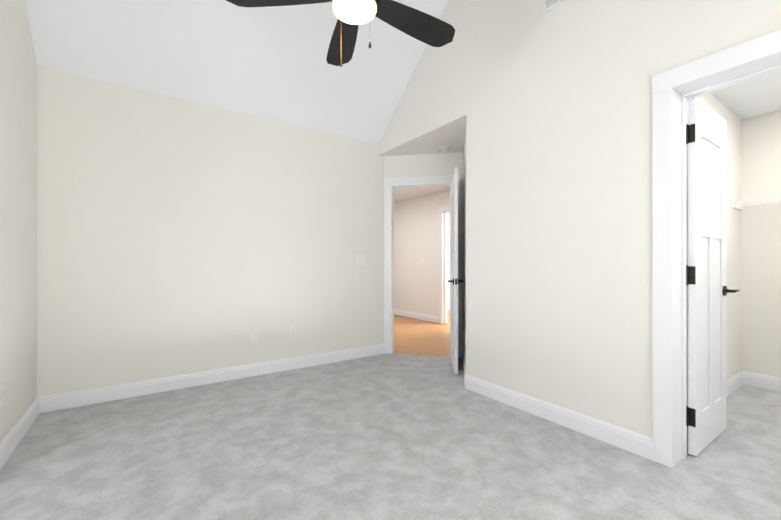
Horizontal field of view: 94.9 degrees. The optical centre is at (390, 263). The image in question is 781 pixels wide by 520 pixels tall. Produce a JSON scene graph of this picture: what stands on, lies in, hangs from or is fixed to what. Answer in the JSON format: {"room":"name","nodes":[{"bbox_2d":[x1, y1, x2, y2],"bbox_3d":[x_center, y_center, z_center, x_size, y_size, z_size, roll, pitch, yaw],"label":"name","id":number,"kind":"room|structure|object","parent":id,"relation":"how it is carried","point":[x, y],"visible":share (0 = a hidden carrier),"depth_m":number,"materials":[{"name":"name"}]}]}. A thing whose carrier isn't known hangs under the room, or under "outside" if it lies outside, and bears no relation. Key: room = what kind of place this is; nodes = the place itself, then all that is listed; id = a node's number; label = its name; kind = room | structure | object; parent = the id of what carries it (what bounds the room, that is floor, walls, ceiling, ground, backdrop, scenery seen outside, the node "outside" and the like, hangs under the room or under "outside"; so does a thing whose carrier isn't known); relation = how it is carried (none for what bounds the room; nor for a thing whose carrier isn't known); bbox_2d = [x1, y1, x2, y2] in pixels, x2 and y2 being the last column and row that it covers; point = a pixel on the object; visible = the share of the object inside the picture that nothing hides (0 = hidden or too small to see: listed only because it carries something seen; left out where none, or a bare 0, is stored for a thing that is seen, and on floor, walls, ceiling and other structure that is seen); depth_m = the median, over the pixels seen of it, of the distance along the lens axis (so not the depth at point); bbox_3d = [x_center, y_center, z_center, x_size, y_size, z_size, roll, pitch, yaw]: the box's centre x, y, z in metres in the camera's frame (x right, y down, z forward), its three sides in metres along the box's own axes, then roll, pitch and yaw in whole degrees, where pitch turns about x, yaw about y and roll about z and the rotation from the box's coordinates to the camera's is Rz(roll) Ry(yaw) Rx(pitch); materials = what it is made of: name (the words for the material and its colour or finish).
{"room":"empty bedroom","nodes":[
{"label":"empty bedroom","id":0,"kind":"room"},
{"bbox_2d":[0,0,36,443],"bbox_3d":[-1.474,-0.828,0.923,0.115,3.850,4.320,0,0,-35],"label":"wall","id":1,"kind":"structure","parent":0,"point":[18,220],"depth_m":2.21,"materials":[{"name":"paint"}]},
{"bbox_2d":[0,382,2,405],"bbox_3d":[-2.104,0.710,1.933,0.008,0.116,0.072,0,0,-35],"label":"electrical outlet","id":2,"kind":"object","parent":1,"relation":"attached to","point":[1,393],"visible":1,"depth_m":1.94,"materials":[{"name":"plastic"}]},
{"bbox_2d":[37,67,383,396],"bbox_3d":[-1.397,-0.272,3.539,3.232,2.745,0.115,0,0,-35],"label":"wall","id":3,"kind":"structure","parent":0,"point":[176,236],"depth_m":3.19,"materials":[{"name":"paint"}]},
{"bbox_2d":[250,331,257,343],"bbox_3d":[-1.336,0.723,3.506,0.072,0.116,0.007,0,0,-35],"label":"electrical outlet plate","id":4,"kind":"object","parent":3,"relation":"attached to","point":[253,336],"visible":1,"depth_m":3.50,"materials":[{"name":"plastic"}]},
{"bbox_2d":[289,326,295,337],"bbox_3d":[-1.018,0.714,3.726,0.072,0.116,0.008,0,0,-35],"label":"electrical outlet","id":5,"kind":"object","parent":3,"relation":"attached to","point":[292,331],"visible":1,"depth_m":3.72,"materials":[{"name":"plastic"}]},
{"bbox_2d":[357,255,365,264],"bbox_3d":[-0.341,-0.042,4.195,0.116,0.116,0.016,0,0,-35],"label":"switch plate","id":6,"kind":"object","parent":3,"relation":"attached to","point":[361,259],"visible":1,"depth_m":4.20,"materials":[{"name":"plastic"}]},
{"bbox_2d":[0,304,780,469],"bbox_3d":[-0.200,1.043,5.045,10.600,0.118,9.400,0,0,-35],"label":"baseboard","id":7,"kind":"structure","parent":3,"relation":"attached to","point":[627,440],"depth_m":2.87,"materials":[{"name":"paint"}]},
{"bbox_2d":[25,0,447,143],"bbox_3d":[-0.137,-2.160,1.787,3.295,1.425,4.205,0,0,-35],"label":"ceiling","id":8,"kind":"structure","parent":0,"point":[270,63],"depth_m":3.06,"materials":[{"name":"paint"}]},
{"bbox_2d":[226,0,454,66],"bbox_3d":[-0.140,-1.921,1.947,1.299,1.660,1.351,0,0,-35],"label":"ceiling fan","id":9,"kind":"object","parent":8,"relation":"hanging from","point":[421,26],"visible":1,"depth_m":2.10,"materials":[{"name":"black wood"}]},
{"bbox_2d":[0,354,780,519],"bbox_3d":[-0.126,1.148,1.860,7.310,0.100,4.320,0,0,-35],"label":"floor carpet","id":10,"kind":"object","parent":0,"point":[399,437],"visible":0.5,"depth_m":2.00,"materials":[{"name":"grey carpet"}]},
{"bbox_2d":[392,309,449,355],"bbox_3d":[1.179,1.159,7.175,7.500,0.092,7.481,0,0,-35],"label":"floor","id":11,"kind":"structure","parent":0,"point":[412,336],"depth_m":5.36,"materials":[{"name":"brown wood"}]},
{"bbox_2d":[384,152,462,356],"bbox_3d":[0.433,-0.104,4.355,1.114,2.410,0.115,0,0,10],"label":"wall","id":12,"kind":"structure","parent":0,"point":[438,164],"depth_m":4.29,"materials":[{"name":"paint"}]},
{"bbox_2d":[384,175,460,356],"bbox_3d":[0.390,0.031,4.362,0.920,2.140,0.157,0,0,10],"label":"door frame","id":13,"kind":"structure","parent":12,"relation":"attached to","point":[391,185],"depth_m":4.36,"materials":[{"name":"paint"}]},
{"bbox_2d":[448,168,462,373],"bbox_3d":[0.683,0.077,3.873,0.526,2.023,0.574,0,0,-35],"label":"entry door","id":14,"kind":"structure","parent":12,"relation":"in","point":[454,280],"depth_m":3.51,"materials":[{"name":"paint"}]},
{"bbox_2d":[448,212,449,304],"bbox_3d":[1.573,-0.098,8.790,3.400,2.410,0.115,0,0,-35],"label":"wall","id":15,"kind":"structure","parent":0,"point":[448,257],"depth_m":8.58,"materials":[{"name":"paint"}]},
{"bbox_2d":[463,125,465,365],"bbox_3d":[0.820,-0.105,3.680,0.115,2.410,1.077,0,0,10],"label":"wall","id":16,"kind":"structure","parent":0,"point":[464,242],"depth_m":3.75,"materials":[{"name":"paint"}]},
{"bbox_2d":[378,0,780,437],"bbox_3d":[1.133,-0.826,2.670,0.200,3.850,4.205,0,0,-35],"label":"wall","id":17,"kind":"structure","parent":0,"point":[551,110],"depth_m":2.44,"materials":[{"name":"paint"}]},
{"bbox_2d":[543,0,566,14],"bbox_3d":[1.192,-1.846,2.399,0.014,0.150,0.370,0,0,-35],"label":"air vent","id":18,"kind":"object","parent":17,"relation":"in","point":[549,5],"visible":1,"depth_m":2.50,"materials":[{"name":"plastic"}]},
{"bbox_2d":[686,97,739,455],"bbox_3d":[1.958,0.075,2.207,0.697,2.023,0.148,0,0,-35],"label":"closet door","id":19,"kind":"structure","parent":17,"relation":"in","point":[706,407],"depth_m":2.15,"materials":[{"name":"paint"}]},
{"bbox_2d":[652,29,780,467],"bbox_3d":[1.783,0.028,1.736,0.242,2.140,0.800,0,0,-35],"label":"door frame","id":20,"kind":"structure","parent":17,"relation":"attached to","point":[674,89],"depth_m":1.95,"materials":[{"name":"paint"}]},
{"bbox_2d":[394,110,780,377],"bbox_3d":[1.307,-0.102,6.097,0.115,2.410,9.400,0,0,-35],"label":"wall","id":21,"kind":"structure","parent":0,"point":[753,232],"depth_m":3.22,"materials":[{"name":"paint"}]},
{"bbox_2d":[438,205,449,323],"bbox_3d":[1.204,0.034,6.244,0.157,2.140,0.920,0,0,-35],"label":"trim","id":22,"kind":"structure","parent":21,"relation":"attached to","point":[443,211],"depth_m":6.54,"materials":[{"name":"paint"}]},
{"bbox_2d":[732,196,780,209],"bbox_3d":[3.443,-0.382,2.660,0.310,0.342,1.282,0,0,-35],"label":"shelf","id":23,"kind":"object","parent":21,"relation":"attached to","point":[737,204],"visible":1,"depth_m":3.05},
{"bbox_2d":[394,71,780,202],"bbox_3d":[1.647,-1.366,6.405,7.615,0.120,9.515,0,0,-35],"label":"ceiling","id":24,"kind":"structure","parent":0,"point":[753,98],"depth_m":3.02,"materials":[{"name":"paint"}]},
{"bbox_2d":[438,146,449,152],"bbox_3d":[0.608,-1.289,4.063,0.132,0.040,0.132,0,0,-35],"label":"smoke detector","id":25,"kind":"object","parent":24,"relation":"attached to","point":[443,149],"visible":1,"depth_m":4.02,"materials":[{"name":"plastic"}]},
{"bbox_2d":[687,93,742,405],"bbox_3d":[2.420,-0.106,2.798,2.060,2.410,0.115,0,0,-35],"label":"wall","id":26,"kind":"structure","parent":0,"point":[734,125],"depth_m":3.12,"materials":[{"name":"paint"}]}
]}

